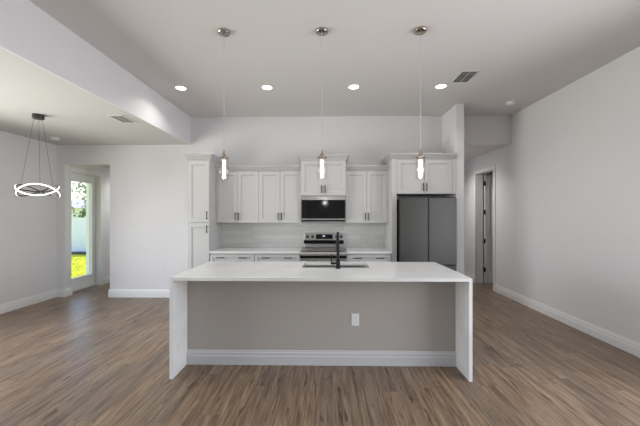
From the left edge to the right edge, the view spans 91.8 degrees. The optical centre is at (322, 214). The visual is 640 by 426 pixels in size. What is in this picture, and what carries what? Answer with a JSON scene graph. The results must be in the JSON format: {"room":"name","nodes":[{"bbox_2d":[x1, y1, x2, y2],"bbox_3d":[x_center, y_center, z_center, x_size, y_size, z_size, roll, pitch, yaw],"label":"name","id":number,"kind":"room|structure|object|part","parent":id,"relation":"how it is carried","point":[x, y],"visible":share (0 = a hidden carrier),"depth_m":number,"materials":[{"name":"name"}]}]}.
{"room":"open-plan kitchen","nodes":[
{"label":"open-plan kitchen","id":0,"kind":"room"},
{"bbox_2d":[0,131,109,303],"bbox_3d":[-4.973,0.110,2.078,0.290,2.780,12.000,0,0,1],"label":"wall","id":1,"kind":"structure","parent":0,"point":[28,224],"depth_m":5.18,"materials":[{"name":"white paint"}]},
{"bbox_2d":[0,276,109,313],"bbox_3d":[-4.865,1.427,2.027,0.108,0.145,11.900,0,0,1],"label":"baseboard","id":2,"kind":"structure","parent":1,"relation":"attached to","point":[20,303],"depth_m":5.15,"materials":[{"name":"white paint"}]},
{"bbox_2d":[71,172,98,292],"bbox_3d":[-4.872,0.337,6.252,0.200,2.326,0.746,0,0,1],"label":"door","id":3,"kind":"structure","parent":1,"relation":"in","point":[83,282],"depth_m":6.52,"materials":[{"name":"white paint"}]},
{"bbox_2d":[71,167,102,284],"bbox_3d":[-4.898,0.295,6.269,0.308,2.410,0.878,0,0,1],"label":"door frame","id":4,"kind":"structure","parent":1,"relation":"attached to","point":[98,175],"depth_m":6.62,"materials":[{"name":"white paint"}]},
{"bbox_2d":[0,47,189,167],"bbox_3d":[-3.786,-1.475,1.985,2.666,0.850,12.150,0,0,1],"label":"ceiling","id":5,"kind":"structure","parent":0,"point":[74,115],"depth_m":3.91,"materials":[{"name":"grey paint"}]},
{"bbox_2d":[15,113,59,196],"bbox_3d":[-3.621,-0.757,3.957,0.427,1.045,0.428,0,0,1],"label":"chandelier","id":6,"kind":"object","parent":5,"relation":"hanging from","point":[36,116],"visible":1,"depth_m":3.92,"materials":[{"name":"grey metal"}]},
{"bbox_3d":[-3.621,-0.312,3.957,0.413,0.155,0.414,0,0,1],"label":"ring frame","id":7,"kind":"part","parent":6,"relation":"part of","materials":[{"name":"grey metal"}]},
{"bbox_2d":[49,136,59,140],"bbox_3d":[-4.420,-1.259,5.120,0.140,0.042,0.140,0,0,1],"label":"smoke detector","id":8,"kind":"object","parent":5,"relation":"attached to","point":[50,137],"visible":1,"depth_m":5.09,"materials":[{"name":"white plastic"}]},
{"bbox_2d":[0,0,190,144],"bbox_3d":[-2.466,-1.530,0.839,0.013,0.501,9.600,0,0,1],"label":"beam","id":9,"kind":"structure","parent":5,"relation":"attached to","point":[28,32],"depth_m":3.08,"materials":[{"name":"white paint"}]},
{"bbox_2d":[106,115,137,122],"bbox_3d":[-2.655,-1.275,4.132,0.220,0.008,0.340,0,0,1],"label":"ceiling vent","id":10,"kind":"object","parent":5,"relation":"in","point":[121,118],"visible":1,"depth_m":4.11,"materials":[{"name":"white metal"}]},
{"bbox_2d":[57,104,510,288],"bbox_3d":[-0.485,-0.140,5.777,8.001,3.280,3.825,0,0,-25],"label":"wall","id":11,"kind":"structure","parent":0,"point":[149,183],"depth_m":5.64,"materials":[{"name":"white paint"}]},
{"bbox_2d":[57,287,168,297],"bbox_3d":[-3.634,1.427,6.799,2.420,0.145,2.318,0,0,1],"label":"baseboard","id":12,"kind":"structure","parent":11,"relation":"attached to","point":[136,293],"depth_m":5.64,"materials":[{"name":"white paint"}]},
{"bbox_2d":[215,165,258,222],"bbox_3d":[-1.445,-0.351,5.426,0.729,0.968,0.392,0,0,1],"label":"upper cabinet","id":13,"kind":"object","parent":11,"relation":"attached to","point":[237,194],"visible":0.91,"depth_m":5.29,"materials":[{"name":"grey paint"}]},
{"bbox_3d":[-1.630,-0.307,5.301,0.362,0.874,0.020,0,0,1],"label":"door","id":14,"kind":"part","parent":13,"relation":"part of","materials":[{"name":"grey paint"}]},
{"bbox_3d":[-1.446,-0.795,5.426,0.729,0.080,0.391,0,0,1],"label":"crown","id":15,"kind":"part","parent":13,"relation":"part of","materials":[{"name":"grey paint"}]},
{"bbox_3d":[-1.265,-0.307,5.295,0.362,0.874,0.020,0,0,1],"label":"door","id":16,"kind":"part","parent":13,"relation":"part of","materials":[{"name":"grey paint"}]},
{"bbox_2d":[258,165,302,222],"bbox_3d":[-0.715,-0.351,5.415,0.729,0.968,0.392,0,0,1],"label":"upper cabinet","id":17,"kind":"object","parent":11,"relation":"attached to","point":[280,198],"visible":0.95,"depth_m":5.28,"materials":[{"name":"grey paint"}]},
{"bbox_3d":[-0.899,-0.307,5.289,0.362,0.874,0.020,0,0,1],"label":"door","id":18,"kind":"part","parent":17,"relation":"part of","materials":[{"name":"grey paint"}]},
{"bbox_3d":[-0.715,-0.795,5.414,0.729,0.080,0.391,0,0,1],"label":"crown","id":19,"kind":"part","parent":17,"relation":"part of","materials":[{"name":"grey paint"}]},
{"bbox_3d":[-0.534,-0.307,5.284,0.362,0.874,0.020,0,0,1],"label":"door","id":20,"kind":"part","parent":17,"relation":"part of","materials":[{"name":"grey paint"}]},
{"bbox_2d":[222,221,384,247],"bbox_3d":[-0.347,0.333,5.602,2.990,0.506,0.009,0,0,1],"label":"backsplash","id":21,"kind":"structure","parent":11,"relation":"attached to","point":[355,235],"depth_m":5.60,"materials":[{"name":"tile"}]},
{"bbox_2d":[297,154,349,195],"bbox_3d":[0.024,-0.661,5.361,0.866,0.678,0.477,0,0,1],"label":"upper cabinet","id":22,"kind":"object","parent":11,"relation":"attached to","point":[333,183],"visible":0.94,"depth_m":5.17,"materials":[{"name":"grey paint"}]},
{"bbox_3d":[-0.166,-0.615,5.183,0.370,0.579,0.020,0,0,1],"label":"door","id":23,"kind":"part","parent":22,"relation":"part of","materials":[{"name":"grey paint"}]},
{"bbox_2d":[302,196,344,220],"bbox_3d":[0.025,-0.107,5.391,0.724,0.424,0.415,0,0,1],"label":"microwave","id":24,"kind":"object","parent":22,"relation":"attached to","point":[314,208],"visible":1,"depth_m":5.19,"materials":[{"name":"grey metal"}]},
{"bbox_3d":[0.022,0.094,5.208,0.724,0.022,0.022,0,0,1],"label":"underside panel","id":25,"kind":"part","parent":24,"relation":"part of","materials":[{"name":"black"}]},
{"bbox_3d":[0.022,0.071,5.202,0.724,0.019,0.035,0,0,1],"label":"trim","id":26,"kind":"part","parent":24,"relation":"part of","materials":[{"name":"silver metal"}]},
{"bbox_3d":[0.024,-0.955,5.360,0.866,0.090,0.476,0,0,1],"label":"crown","id":27,"kind":"part","parent":22,"relation":"part of","materials":[{"name":"grey paint"}]},
{"bbox_3d":[0.208,-0.615,5.177,0.370,0.579,0.020,0,0,1],"label":"door","id":28,"kind":"part","parent":22,"relation":"part of","materials":[{"name":"grey paint"}]},
{"bbox_2d":[344,165,388,222],"bbox_3d":[0.759,-0.351,5.392,0.719,0.968,0.392,0,0,1],"label":"upper cabinet","id":29,"kind":"object","parent":11,"relation":"attached to","point":[366,198],"visible":0.91,"depth_m":5.26,"materials":[{"name":"grey paint"}]},
{"bbox_3d":[0.577,-0.307,5.266,0.356,0.874,0.020,0,0,1],"label":"door","id":30,"kind":"part","parent":29,"relation":"part of","materials":[{"name":"grey paint"}]},
{"bbox_3d":[0.759,-0.795,5.391,0.719,0.080,0.391,0,0,1],"label":"crown","id":31,"kind":"part","parent":29,"relation":"part of","materials":[{"name":"grey paint"}]},
{"bbox_3d":[0.938,-0.307,5.260,0.356,0.874,0.020,0,0,1],"label":"door","id":32,"kind":"part","parent":29,"relation":"part of","materials":[{"name":"grey paint"}]},
{"bbox_2d":[0,267,639,425],"bbox_3d":[0.165,1.560,2.523,10.550,0.120,13.350,0,0,1],"label":"floor","id":33,"kind":"structure","parent":0,"point":[87,357],"depth_m":2.83,"materials":[{"name":"wood"}]},
{"bbox_2d":[182,153,221,269],"bbox_3d":[-1.997,0.255,5.300,0.484,2.490,0.662,0,0,1],"label":"pantry cabinet","id":34,"kind":"object","parent":33,"relation":"on","point":[204,234],"visible":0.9,"depth_m":5.03,"materials":[{"name":"grey paint"}]},
{"bbox_3d":[-2.001,0.757,5.027,0.348,1.255,0.020,0,0,1],"label":"door","id":35,"kind":"part","parent":34,"relation":"part of","materials":[{"name":"grey paint"}]},
{"bbox_3d":[-2.001,-0.380,5.027,0.348,0.990,0.020,0,0,1],"label":"door","id":36,"kind":"part","parent":34,"relation":"part of","materials":[{"name":"grey paint"}]},
{"bbox_3d":[-1.997,-0.945,5.300,0.484,0.090,0.661,0,0,1],"label":"crown","id":37,"kind":"part","parent":34,"relation":"part of","materials":[{"name":"grey paint"}]},
{"bbox_2d":[210,253,254,261],"bbox_3d":[-1.448,1.058,5.297,0.723,0.883,0.651,0,0,1],"label":"base cabinet","id":38,"kind":"object","parent":33,"relation":"on","point":[240,257],"visible":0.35,"depth_m":5.02,"materials":[{"name":"grey paint"}]},
{"bbox_2d":[209,247,302,253],"bbox_3d":[-1.082,0.601,5.288,1.461,0.030,0.640,0,0,1],"label":"countertop","id":39,"kind":"structure","parent":38,"relation":"on","point":[294,250],"depth_m":5.12,"materials":[{"name":"white stone"}]},
{"bbox_2d":[255,253,299,261],"bbox_3d":[-0.719,1.058,5.285,0.730,0.883,0.651,0,0,1],"label":"base cabinet","id":40,"kind":"object","parent":33,"relation":"on","point":[259,257],"visible":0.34,"depth_m":5.01,"materials":[{"name":"grey paint"}]},
{"bbox_2d":[186,281,455,366],"bbox_3d":[-0.011,1.051,3.445,2.687,0.898,0.715,0,0,1],"label":"base cabinet","id":41,"kind":"object","parent":33,"relation":"on","point":[308,323],"visible":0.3,"depth_m":3.10,"materials":[{"name":"grey paint"}]},
{"bbox_2d":[169,261,471,381],"bbox_3d":[-0.013,1.036,3.301,2.748,0.929,0.980,0,0,1],"label":"countertop","id":42,"kind":"structure","parent":41,"relation":"on","point":[212,270],"depth_m":2.95,"materials":[{"name":"white stone"}]},
{"bbox_2d":[303,265,367,267],"bbox_3d":[0.151,0.712,3.536,0.776,0.222,0.381,0,0,1],"label":"sink","id":43,"kind":"object","parent":42,"relation":"in","point":[304,266],"visible":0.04,"depth_m":3.71,"materials":[{"name":"silver metal"}]},
{"bbox_2d":[331,232,340,268],"bbox_3d":[0.146,0.377,3.384,0.105,0.388,0.195,0,0,1],"label":"faucet","id":44,"kind":"object","parent":42,"relation":"on","point":[337,263],"visible":1,"depth_m":3.30,"materials":[{"name":"black metal"}]},
{"bbox_3d":[0.171,0.332,3.385,0.036,0.298,0.182,0,0,1],"label":"spout","id":45,"kind":"part","parent":44,"relation":"part of","materials":[{"name":"black metal"}]},
{"bbox_3d":[-0.016,1.427,3.097,2.687,0.145,0.018,0,0,1],"label":"baseboard","id":46,"kind":"part","parent":41,"relation":"part of","materials":[{"name":"grey paint"}]},
{"bbox_2d":[351,314,358,325],"bbox_3d":[0.332,1.046,3.096,0.076,0.120,0.008,0,0,1],"label":"power outlet","id":47,"kind":"object","parent":41,"relation":"attached to","point":[354,317],"visible":1,"depth_m":3.09,"materials":[{"name":"white plastic"}]},
{"bbox_2d":[300,233,346,261],"bbox_3d":[0.025,0.902,5.244,0.748,1.155,0.691,0,0,1],"label":"range","id":48,"kind":"object","parent":33,"relation":"on","point":[318,247],"visible":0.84,"depth_m":5.40,"materials":[{"name":"silver metal"}]},
{"bbox_3d":[0.020,0.745,4.930,0.668,0.024,0.063,0,0,1],"label":"handle","id":49,"kind":"part","parent":48,"relation":"part of","materials":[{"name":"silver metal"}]},
{"bbox_3d":[0.021,0.989,4.980,0.740,0.583,0.039,0,0,1],"label":"oven door","id":50,"kind":"part","parent":48,"relation":"part of","materials":[{"name":"silver metal"}]},
{"bbox_3d":[0.021,0.619,4.978,0.748,0.066,0.045,0,0,1],"label":"trim","id":51,"kind":"part","parent":48,"relation":"part of","materials":[{"name":"silver metal"}]},
{"bbox_2d":[301,248,345,250],"bbox_3d":[0.025,0.599,5.270,0.748,0.030,0.538,0,0,1],"label":"cooktop","id":52,"kind":"object","parent":48,"relation":"in","point":[303,249],"depth_m":5.25,"materials":[{"name":"black glass"}]},
{"bbox_2d":[346,254,390,261],"bbox_3d":[0.760,1.058,5.262,0.711,0.883,0.651,0,0,1],"label":"base cabinet","id":53,"kind":"object","parent":33,"relation":"on","point":[350,257],"visible":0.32,"depth_m":4.98,"materials":[{"name":"grey paint"}]},
{"bbox_2d":[345,248,391,253],"bbox_3d":[0.759,0.601,5.259,0.715,0.030,0.640,0,0,1],"label":"countertop","id":54,"kind":"structure","parent":53,"relation":"on","point":[349,250],"depth_m":4.98,"materials":[{"name":"white stone"}]},
{"bbox_2d":[381,153,457,261],"bbox_3d":[1.605,0.260,5.243,1.088,2.480,0.662,0,0,1],"label":"tall cabinet","id":55,"kind":"object","parent":33,"relation":"on","point":[438,178],"visible":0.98,"depth_m":4.97,"materials":[{"name":"grey paint"}]},
{"bbox_3d":[1.161,0.582,5.276,0.081,1.837,0.610,0,0,1],"label":"panel","id":56,"kind":"part","parent":55,"relation":"part of","materials":[{"name":"grey paint"}]},
{"bbox_3d":[1.420,-0.615,4.973,0.436,0.548,0.020,0,0,1],"label":"door","id":57,"kind":"part","parent":55,"relation":"part of","materials":[{"name":"grey paint"}]},
{"bbox_3d":[1.605,-0.938,5.243,1.088,0.085,0.661,0,0,1],"label":"crown","id":58,"kind":"part","parent":55,"relation":"part of","materials":[{"name":"grey paint"}]},
{"bbox_3d":[1.860,-0.615,4.966,0.436,0.548,0.020,0,0,1],"label":"door","id":59,"kind":"part","parent":55,"relation":"part of","materials":[{"name":"grey paint"}]},
{"bbox_2d":[397,197,456,270],"bbox_3d":[1.643,0.613,5.159,0.868,1.775,0.772,0,0,1],"label":"refrigerator","id":60,"kind":"object","parent":33,"relation":"on","point":[426,227],"visible":0.52,"depth_m":4.78,"materials":[{"name":"black"}]},
{"bbox_3d":[1.421,0.252,4.809,0.434,1.036,0.062,0,0,1],"label":"door","id":61,"kind":"part","parent":60,"relation":"part of","materials":[{"name":"silver metal"}]},
{"bbox_3d":[1.629,0.270,4.774,0.014,0.940,0.002,0,0,1],"label":"pocket handle","id":62,"kind":"part","parent":60,"relation":"part of","materials":[{"name":"grey metal"}]},
{"bbox_3d":[1.653,0.270,4.774,0.014,0.940,0.002,0,0,1],"label":"pocket handle","id":63,"kind":"part","parent":60,"relation":"part of","materials":[{"name":"grey metal"}]},
{"bbox_3d":[1.858,0.252,4.802,0.428,1.036,0.062,0,0,1],"label":"door","id":64,"kind":"part","parent":60,"relation":"part of","materials":[{"name":"silver metal"}]},
{"bbox_3d":[1.638,0.935,4.806,0.868,0.314,0.062,0,0,1],"label":"drawer","id":65,"kind":"part","parent":60,"relation":"part of","materials":[{"name":"silver metal"}]},
{"bbox_2d":[29,0,639,116],"bbox_3d":[0.495,-1.840,0.792,5.934,0.120,9.900,0,0,1],"label":"ceiling","id":66,"kind":"structure","parent":0,"point":[525,52],"depth_m":3.31,"materials":[{"name":"white paint"}]},
{"bbox_2d":[174,85,187,90],"bbox_3d":[-1.977,-1.776,4.342,0.176,0.007,0.176,0,0,1],"label":"recessed light","id":67,"kind":"object","parent":66,"relation":"in","point":[178,87],"visible":1,"depth_m":4.33,"materials":[{"name":"white plastic"}]},
{"bbox_2d":[217,28,229,177],"bbox_3d":[-0.951,-1.062,3.005,0.120,1.435,0.120,0,0,1],"label":"pendant light","id":68,"kind":"object","parent":66,"relation":"hanging from","point":[223,32],"visible":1,"depth_m":2.99,"materials":[{"name":"white glass"}]},
{"bbox_2d":[221,150,226,159],"bbox_3d":[-0.951,-0.583,3.005,0.048,0.094,0.048,0,0,1],"label":"socket","id":69,"kind":"object","parent":68,"relation":"attached to","point":[223,157],"depth_m":2.99,"materials":[{"name":"silver metal"}]},
{"bbox_2d":[261,85,272,89],"bbox_3d":[-0.767,-1.776,4.323,0.176,0.007,0.176,0,0,1],"label":"recessed light","id":70,"kind":"object","parent":66,"relation":"in","point":[265,87],"visible":1,"depth_m":4.32,"materials":[{"name":"white plastic"}]},
{"bbox_2d":[316,27,327,177],"bbox_3d":[-0.001,-1.062,2.990,0.120,1.435,0.120,0,0,1],"label":"pendant light","id":71,"kind":"object","parent":66,"relation":"hanging from","point":[320,31],"visible":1,"depth_m":2.97,"materials":[{"name":"white glass"}]},
{"bbox_2d":[348,84,359,89],"bbox_3d":[0.441,-1.776,4.304,0.176,0.007,0.176,0,0,1],"label":"recessed light","id":72,"kind":"object","parent":66,"relation":"in","point":[352,86],"visible":1,"depth_m":4.28,"materials":[{"name":"white plastic"}]},
{"bbox_2d":[414,26,426,177],"bbox_3d":[0.944,-1.062,2.975,0.120,1.435,0.120,0,0,1],"label":"pendant light","id":73,"kind":"object","parent":66,"relation":"hanging from","point":[420,30],"visible":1,"depth_m":2.97,"materials":[{"name":"white glass"}]},
{"bbox_3d":[0.944,-1.167,2.975,0.006,1.134,0.006,0,0,23],"label":"cord","id":74,"kind":"part","parent":73,"relation":"part of","materials":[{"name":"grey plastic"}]},
{"bbox_2d":[434,84,447,88],"bbox_3d":[1.643,-1.776,4.285,0.176,0.007,0.176,0,0,1],"label":"recessed light","id":75,"kind":"object","parent":66,"relation":"in","point":[439,86],"visible":1,"depth_m":4.28,"materials":[{"name":"white plastic"}]},
{"bbox_2d":[450,70,480,82],"bbox_3d":[1.838,-1.775,3.992,0.240,0.008,0.360,0,0,1],"label":"ceiling vent","id":76,"kind":"object","parent":66,"relation":"in","point":[465,76],"visible":1,"depth_m":3.98,"materials":[{"name":"white metal"}]},
{"bbox_2d":[506,100,516,105],"bbox_3d":[2.977,-1.759,4.884,0.150,0.042,0.150,0,0,1],"label":"smoke detector","id":77,"kind":"object","parent":66,"relation":"attached to","point":[512,102],"visible":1,"depth_m":4.84,"materials":[{"name":"white plastic"}]},
{"bbox_2d":[464,145,505,161],"bbox_3d":[3.908,-1.340,6.989,3.204,0.120,4.300,0,0,1],"label":"ceiling","id":78,"kind":"structure","parent":0,"point":[470,151],"depth_m":6.06,"materials":[{"name":"white paint"}]},
{"bbox_2d":[483,172,492,266],"bbox_3d":[3.908,0.110,6.989,3.204,2.780,4.300,0,0,1],"label":"wall","id":79,"kind":"structure","parent":0,"point":[490,173],"depth_m":9.03,"materials":[{"name":"white paint"}]},
{"bbox_2d":[464,46,639,342],"bbox_3d":[3.410,-0.140,2.547,0.140,3.280,13.200,0,0,1],"label":"wall","id":80,"kind":"structure","parent":0,"point":[568,176],"depth_m":4.12,"materials":[{"name":"white paint"}]},
{"bbox_2d":[474,165,495,291],"bbox_3d":[3.462,0.266,6.486,0.161,2.469,0.844,0,0,1],"label":"door frame","id":81,"kind":"structure","parent":80,"relation":"attached to","point":[478,175],"depth_m":6.83,"materials":[{"name":"white paint"}]},
{"bbox_2d":[484,175,492,282],"bbox_3d":[3.908,0.301,6.817,0.716,2.373,0.138,0,0,1],"label":"door","id":82,"kind":"structure","parent":80,"relation":"in","point":[488,179],"depth_m":6.80,"materials":[{"name":"white paint"}]},
{"bbox_2d":[464,271,639,357],"bbox_3d":[2.788,1.427,2.506,1.104,0.145,13.100,0,0,1],"label":"baseboard","id":83,"kind":"structure","parent":80,"relation":"attached to","point":[632,347],"depth_m":4.08,"materials":[{"name":"white paint"}]},
{"label":"outside","id":84,"kind":"structure","parent":0,"visible":0},
{"bbox_2d":[71,255,85,277],"bbox_3d":[-12.121,1.700,24.193,65.000,0.100,72.000,0,0,1],"label":"ground","id":85,"kind":"structure","parent":84,"point":[71,255],"depth_m":10.13,"materials":[{"name":"green plant"}]},
{"bbox_2d":[71,216,85,251],"bbox_3d":[-11.292,0.855,13.329,12.140,1.590,0.140,0,0,1],"label":"vinyl fence","id":86,"kind":"object","parent":85,"relation":"on","point":[78,225],"visible":0.09,"depth_m":13.30,"materials":[{"name":"white plastic"}]},
{"bbox_3d":[-10.092,0.855,13.310,0.140,1.590,0.140,0,0,1],"label":"post","id":87,"kind":"part","parent":86,"relation":"part of","materials":[{"name":"white plastic"}]},
{"bbox_2d":[71,182,85,217],"bbox_3d":[-12.187,-0.296,17.119,2.985,3.905,2.879,0,0,1],"label":"tree","id":88,"kind":"object","parent":85,"relation":"on","point":[79,183],"visible":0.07,"depth_m":16.30,"materials":[{"name":"green plant"}]},
{"bbox_2d":[71,199,85,217],"bbox_3d":[-24.963,-0.050,34.396,10.800,3.400,8.800,0,0,1],"label":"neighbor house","id":89,"kind":"structure","parent":85,"relation":"on","point":[77,207],"depth_m":30.76,"materials":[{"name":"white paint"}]},
{"bbox_2d":[71,251,85,254],"bbox_3d":[-11.296,1.600,13.069,11.000,0.100,0.380,0,0,1],"label":"mulch bed","id":90,"kind":"object","parent":85,"relation":"on","point":[79,252],"visible":0.08,"depth_m":12.92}
]}

